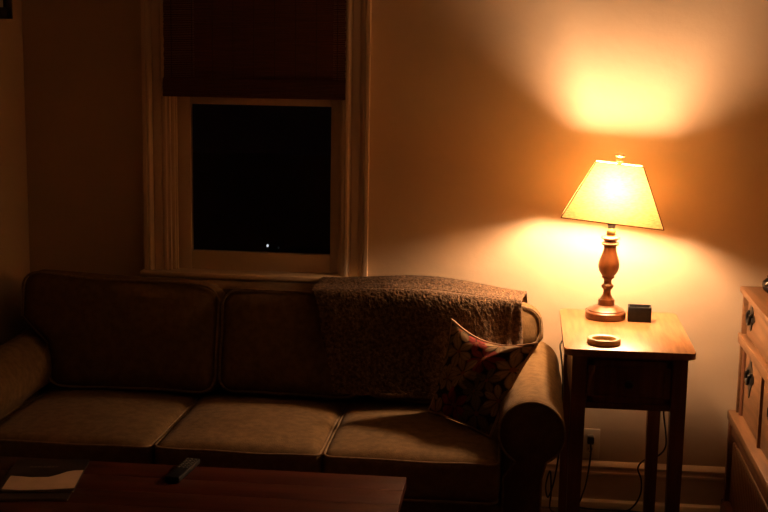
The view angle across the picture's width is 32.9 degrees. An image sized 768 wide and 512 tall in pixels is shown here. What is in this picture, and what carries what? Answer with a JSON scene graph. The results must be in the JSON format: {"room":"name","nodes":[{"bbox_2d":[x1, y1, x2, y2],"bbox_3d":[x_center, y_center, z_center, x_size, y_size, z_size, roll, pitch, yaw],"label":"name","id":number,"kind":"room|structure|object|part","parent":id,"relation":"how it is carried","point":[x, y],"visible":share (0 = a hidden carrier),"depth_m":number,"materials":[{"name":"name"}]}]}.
{"room":"living room","nodes":[
{"label":"living room","id":0,"kind":"room"},
{"bbox_2d":[0,0,30,345],"bbox_3d":[-1.679,0.070,2.237,0.100,2.550,5.400,2,10,6],"label":"wall","id":1,"kind":"structure","parent":0,"point":[14,224],"depth_m":4.75,"materials":[{"name":"paint"}]},
{"bbox_2d":[0,0,12,18],"bbox_3d":[-1.359,-1.067,4.362,0.020,0.532,0.500,2,10,6],"label":"picture frame","id":2,"kind":"object","parent":1,"relation":"attached to","point":[6,10],"visible":1,"depth_m":4.59,"materials":[{"name":"black plastic"}]},
{"bbox_2d":[21,0,767,466],"bbox_3d":[0.289,-0.347,4.778,3.466,2.550,0.140,2,10,6],"label":"wall","id":3,"kind":"structure","parent":0,"point":[487,117],"depth_m":4.70,"materials":[{"name":"paint"}]},
{"bbox_2d":[140,0,371,283],"bbox_3d":[-0.460,-0.687,4.772,0.865,1.707,0.195,2,10,6],"label":"window","id":4,"kind":"structure","parent":3,"relation":"in","point":[167,121],"depth_m":4.80,"materials":[{"name":"white wood"}]},
{"bbox_3d":[-0.833,-0.691,4.751,0.098,1.510,0.034,2,10,6],"label":"casing","id":5,"kind":"part","parent":4,"relation":"part of","materials":[{"name":"wood"}]},
{"bbox_3d":[-0.477,0.071,4.861,0.865,0.020,0.105,2,10,6],"label":"sill","id":6,"kind":"part","parent":4,"relation":"part of","materials":[{"name":"wood"}]},
{"bbox_2d":[162,0,345,99],"bbox_3d":[-0.463,-0.988,4.624,0.668,0.848,0.034,2,10,6],"label":"blind","id":7,"kind":"object","parent":4,"relation":"attached to","point":[199,83],"visible":1,"depth_m":4.66,"materials":[{"name":"brown fabric"}]},
{"bbox_3d":[-0.465,-0.269,4.851,0.619,0.654,0.035,2,10,6],"label":"sash","id":8,"kind":"part","parent":4,"relation":"part of","materials":[{"name":"wood"}]},
{"bbox_3d":[-0.449,-1.006,4.758,0.619,0.890,0.032,2,10,6],"label":"sash","id":9,"kind":"part","parent":4,"relation":"part of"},
{"bbox_3d":[-0.099,-0.665,4.676,0.098,1.510,0.034,2,10,6],"label":"casing","id":10,"kind":"part","parent":4,"relation":"part of","materials":[{"name":"white wood"}]},
{"bbox_2d":[582,428,599,457],"bbox_3d":[0.766,0.697,4.833,0.070,0.114,0.009,2,10,6],"label":"wall outlet","id":11,"kind":"object","parent":3,"relation":"attached to","point":[595,432],"visible":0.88,"depth_m":4.83,"materials":[{"name":"white plastic"}]},
{"bbox_2d":[586,445,593,452],"bbox_3d":[0.766,0.717,4.834,0.032,0.028,0.004,2,10,6],"label":"receptacle","id":12,"kind":"object","parent":11,"relation":"attached to","point":[587,446],"depth_m":4.83,"materials":[{"name":"white plastic"}]},
{"bbox_2d":[541,458,724,511],"bbox_3d":[0.261,0.835,4.901,3.266,0.179,0.030,2,10,6],"label":"baseboard","id":13,"kind":"structure","parent":3,"relation":"attached to","point":[610,484],"depth_m":4.83,"materials":[{"name":"wood"}]},
{"bbox_2d":[541,506,639,511],"bbox_3d":[-0.020,1.420,2.364,3.466,0.100,5.540,2,10,6],"label":"floor","id":14,"kind":"structure","parent":0,"point":[543,508],"depth_m":4.83,"materials":[{"name":"brown wood"}]},
{"bbox_2d":[0,456,405,511],"bbox_3d":[-0.632,0.909,3.532,1.323,0.480,0.671,2,10,6],"label":"coffee table","id":15,"kind":"object","parent":14,"relation":"on","point":[103,486],"visible":0.95,"depth_m":3.61,"materials":[{"name":"brown wood"}]},
{"bbox_2d":[0,467,71,500],"bbox_3d":[-0.969,0.637,3.646,0.212,0.005,0.262,0,10,-3],"label":"magazine","id":16,"kind":"object","parent":15,"relation":"on","point":[3,496],"visible":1,"depth_m":3.54,"materials":[{"name":"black paper"}]},
{"bbox_2d":[0,459,89,492],"bbox_3d":[-0.965,0.624,3.694,0.210,0.005,0.262,0,10,-3],"label":"magazine","id":17,"kind":"object","parent":16,"relation":"on","point":[25,476],"visible":1,"depth_m":3.68,"materials":[{"name":"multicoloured paper"}]},
{"bbox_3d":[-0.957,0.629,3.650,0.196,0.001,0.164,0,10,-3],"label":"cream panel","id":18,"kind":"part","parent":17,"relation":"part of","materials":[{"name":"paper"}]},
{"bbox_2d":[165,458,199,482],"bbox_3d":[-0.581,0.617,3.755,0.044,0.018,0.176,3,10,12],"label":"remote control","id":19,"kind":"object","parent":15,"relation":"on","point":[184,468],"visible":1,"depth_m":3.73,"materials":[{"name":"black plastic"}]},
{"bbox_2d":[0,268,565,511],"bbox_3d":[-0.404,0.547,4.436,2.004,0.886,0.905,2,10,6],"label":"sofa","id":20,"kind":"object","parent":14,"relation":"on","point":[107,368],"visible":0.67,"depth_m":4.41,"materials":[{"name":"beige fabric"}]},
{"bbox_3d":[-1.297,0.595,4.554,0.209,0.588,0.810,2,10,6],"label":"armrest","id":21,"kind":"part","parent":20,"relation":"part of","materials":[{"name":"beige fabric"}]},
{"bbox_2d":[0,388,198,463],"bbox_3d":[-0.967,0.597,4.385,0.569,0.189,0.666,2,10,6],"label":"seat cushion","id":22,"kind":"object","parent":20,"relation":"on","point":[124,425],"depth_m":4.21,"materials":[{"name":"beige fabric"}]},
{"bbox_2d":[21,268,223,392],"bbox_3d":[-0.939,0.269,4.680,0.740,0.433,0.253,2,10,6],"label":"cushion","id":23,"kind":"object","parent":20,"relation":"on","point":[93,332],"depth_m":4.58,"materials":[{"name":"beige fabric"}]},
{"bbox_3d":[-0.371,0.481,4.795,1.805,0.752,0.173,2,10,6],"label":"frame","id":24,"kind":"part","parent":20,"relation":"part of","materials":[{"name":"beige fabric"}]},
{"bbox_2d":[154,394,346,472],"bbox_3d":[-0.424,0.617,4.330,0.536,0.190,0.666,2,10,6],"label":"seat cushion","id":25,"kind":"object","parent":20,"relation":"on","point":[278,432],"depth_m":4.15,"materials":[{"name":"beige fabric"}]},
{"bbox_2d":[221,286,357,398],"bbox_3d":[-0.313,0.309,4.615,0.528,0.400,0.252,2,10,6],"label":"cushion","id":26,"kind":"object","parent":20,"relation":"on","point":[272,346],"depth_m":4.53,"materials":[{"name":"beige fabric"}]},
{"bbox_2d":[322,402,501,502],"bbox_3d":[0.112,0.634,4.275,0.554,0.189,0.665,2,10,6],"label":"seat cushion","id":27,"kind":"object","parent":20,"relation":"on","point":[442,459],"depth_m":4.00,"materials":[{"name":"beige fabric"}]},
{"bbox_2d":[312,275,526,398],"bbox_3d":[0.123,0.272,4.584,0.757,0.362,0.476,2,10,6],"label":"throw blanket","id":28,"kind":"object","parent":20,"relation":"on","point":[385,336],"visible":0.82,"depth_m":4.44,"materials":[{"name":"brown fabric"}]},
{"bbox_3d":[-0.412,0.789,4.476,1.640,0.255,0.790,2,10,6],"label":"seat","id":29,"kind":"part","parent":20,"relation":"part of","materials":[{"name":"beige fabric"}]},
{"bbox_2d":[381,302,539,404],"bbox_3d":[0.236,0.326,4.553,0.611,0.400,0.251,2,10,6],"label":"cushion","id":30,"kind":"object","parent":20,"relation":"on","point":[530,316],"depth_m":4.50,"materials":[{"name":"beige fabric"}]},
{"bbox_2d":[428,319,538,437],"bbox_3d":[0.295,0.397,4.233,0.393,0.327,0.145,9,13,38],"label":"throw pillow","id":31,"kind":"object","parent":20,"relation":"on","point":[476,375],"visible":0.98,"depth_m":4.19,"materials":[{"name":"fabric"}]},
{"bbox_3d":[0.488,0.657,4.370,0.209,0.586,0.810,2,10,6],"label":"armrest","id":32,"kind":"part","parent":20,"relation":"part of","materials":[{"name":"beige fabric"}]},
{"bbox_2d":[580,435,638,511],"bbox_3d":[0.872,0.810,4.804,0.312,0.279,0.065,2,10,6],"label":"power cord","id":33,"kind":"object","parent":14,"relation":"on","point":[590,438],"visible":0.86,"depth_m":4.80,"materials":[{"name":"black plastic"}]},
{"bbox_2d":[558,309,695,511],"bbox_3d":[0.794,0.627,4.413,0.408,0.774,0.593,2,10,6],"label":"end table","id":34,"kind":"object","parent":14,"relation":"on","point":[648,371],"visible":0.99,"depth_m":4.13,"materials":[{"name":"brown wood"}]},
{"bbox_3d":[0.661,0.590,4.678,0.047,0.752,0.047,2,10,6],"label":"leg","id":35,"kind":"part","parent":34,"relation":"part of","materials":[{"name":"brown wood"}]},
{"bbox_3d":[0.615,0.676,4.188,0.047,0.752,0.047,2,10,6],"label":"leg","id":36,"kind":"part","parent":34,"relation":"part of","materials":[{"name":"brown wood"}]},
{"bbox_2d":[587,334,620,346],"bbox_3d":[0.702,0.270,4.152,0.107,0.018,0.107,2,10,6],"label":"coaster","id":37,"kind":"object","parent":34,"relation":"on","point":[600,340],"visible":1,"depth_m":4.13,"materials":[{"name":"brown wood"}]},
{"bbox_2d":[545,153,663,511],"bbox_3d":[0.735,0.308,4.567,0.432,1.346,0.311,3,10,9],"label":"table lamp","id":38,"kind":"object","parent":34,"relation":"on","point":[612,194],"depth_m":4.36,"materials":[{"name":"beige fabric"}]},
{"bbox_3d":[0.642,0.576,4.663,0.192,0.782,0.154,-8,13,-40],"label":"lamp cord","id":39,"kind":"part","parent":38,"relation":"part of","materials":[{"name":"black plastic"}]},
{"bbox_2d":[607,224,615,228],"bbox_3d":[0.784,-0.137,4.459,0.038,0.085,0.038,2,10,6],"label":"socket","id":40,"kind":"object","parent":38,"relation":"attached to","point":[610,226],"depth_m":4.45,"materials":[{"name":"gold plastic"}]},
{"bbox_3d":[0.783,-0.212,4.446,0.340,0.228,0.264,3,10,9],"label":"lamp shade","id":41,"kind":"part","parent":38,"relation":"part of","materials":[{"name":"fabric"}]},
{"bbox_3d":[0.783,-0.212,4.446,0.357,0.231,0.279,2,10,6],"label":"shade trim","id":42,"kind":"part","parent":38,"relation":"part of","materials":[{"name":"beige fabric"}]},
{"bbox_3d":[0.795,0.362,4.307,0.262,0.139,0.418,2,10,6],"label":"drawer","id":43,"kind":"part","parent":34,"relation":"part of","materials":[{"name":"brown wood"}]},
{"bbox_3d":[0.772,0.403,4.091,0.028,0.028,0.031,2,10,6],"label":"knob","id":44,"kind":"part","parent":34,"relation":"part of","materials":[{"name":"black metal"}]},
{"bbox_2d":[627,304,651,322],"bbox_3d":[0.881,0.197,4.482,0.079,0.052,0.054,3,10,9],"label":"storage box","id":45,"kind":"object","parent":34,"relation":"on","point":[636,312],"visible":1,"depth_m":4.46,"materials":[{"name":"black plastic"}]},
{"bbox_3d":[0.961,0.600,4.647,0.047,0.752,0.047,2,10,6],"label":"leg","id":46,"kind":"part","parent":34,"relation":"part of","materials":[{"name":"brown wood"}]},
{"bbox_3d":[0.926,0.686,4.156,0.047,0.752,0.047,2,10,6],"label":"leg","id":47,"kind":"part","parent":34,"relation":"part of","materials":[{"name":"brown wood"}]},
{"bbox_2d":[618,411,666,511],"bbox_3d":[0.947,0.680,4.739,0.165,0.558,0.025,3,10,13],"label":"extension cord","id":48,"kind":"object","parent":14,"relation":"on","point":[636,502],"visible":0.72,"depth_m":4.75,"materials":[{"name":"black plastic"}]},
{"bbox_2d":[720,286,767,511],"bbox_3d":[1.466,0.616,4.274,0.536,0.868,0.873,2,10,6],"label":"dresser","id":49,"kind":"object","parent":14,"relation":"on","point":[746,466],"visible":1,"depth_m":4.44,"materials":[{"name":"brown wood"}]},
{"bbox_3d":[1.265,0.415,4.494,0.003,0.158,0.145,2,10,6],"label":"pull plate","id":50,"kind":"part","parent":49,"relation":"part of","materials":[{"name":"black metal"}]},
{"bbox_3d":[1.285,0.477,4.451,0.050,0.244,0.310,2,10,6],"label":"drawer","id":51,"kind":"part","parent":49,"relation":"part of","materials":[{"name":"brown wood"}]},
{"bbox_3d":[1.226,0.742,4.241,0.046,0.022,0.675,2,10,6],"label":"moulding","id":52,"kind":"part","parent":49,"relation":"part of","materials":[{"name":"brown wood"}]},
{"bbox_3d":[1.274,0.209,4.508,0.003,0.107,0.145,2,10,6],"label":"pull plate","id":53,"kind":"part","parent":49,"relation":"part of","materials":[{"name":"black metal"}]},
{"bbox_3d":[1.255,0.363,4.257,0.058,0.036,0.836,2,10,6],"label":"rail","id":54,"kind":"part","parent":49,"relation":"part of","materials":[{"name":"brown wood"}]},
{"bbox_3d":[1.270,0.279,4.237,0.050,0.126,0.715,2,10,6],"label":"drawer","id":55,"kind":"part","parent":49,"relation":"part of","materials":[{"name":"brown wood"}]},
{"bbox_3d":[1.247,0.538,4.104,0.050,0.244,0.310,2,10,6],"label":"drawer","id":56,"kind":"part","parent":49,"relation":"part of","materials":[{"name":"brown wood"}]},
{"bbox_2d":[762,275,767,292],"bbox_3d":[1.350,0.100,4.516,0.072,0.060,0.072,2,10,6],"label":"vase","id":57,"kind":"object","parent":49,"relation":"on","point":[765,282],"visible":1,"depth_m":4.50,"materials":[{"name":"silver ceramic"}]},
{"label":"outside","id":58,"kind":"structure","parent":0,"visible":0},
{"bbox_2d":[193,152,330,253],"bbox_3d":[-2.131,-0.121,18.359,20.000,0.100,25.850,2,10,6],"label":"window pane","id":59,"kind":"structure","parent":58,"point":[242,201],"depth_m":22.71,"materials":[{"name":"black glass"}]}
]}

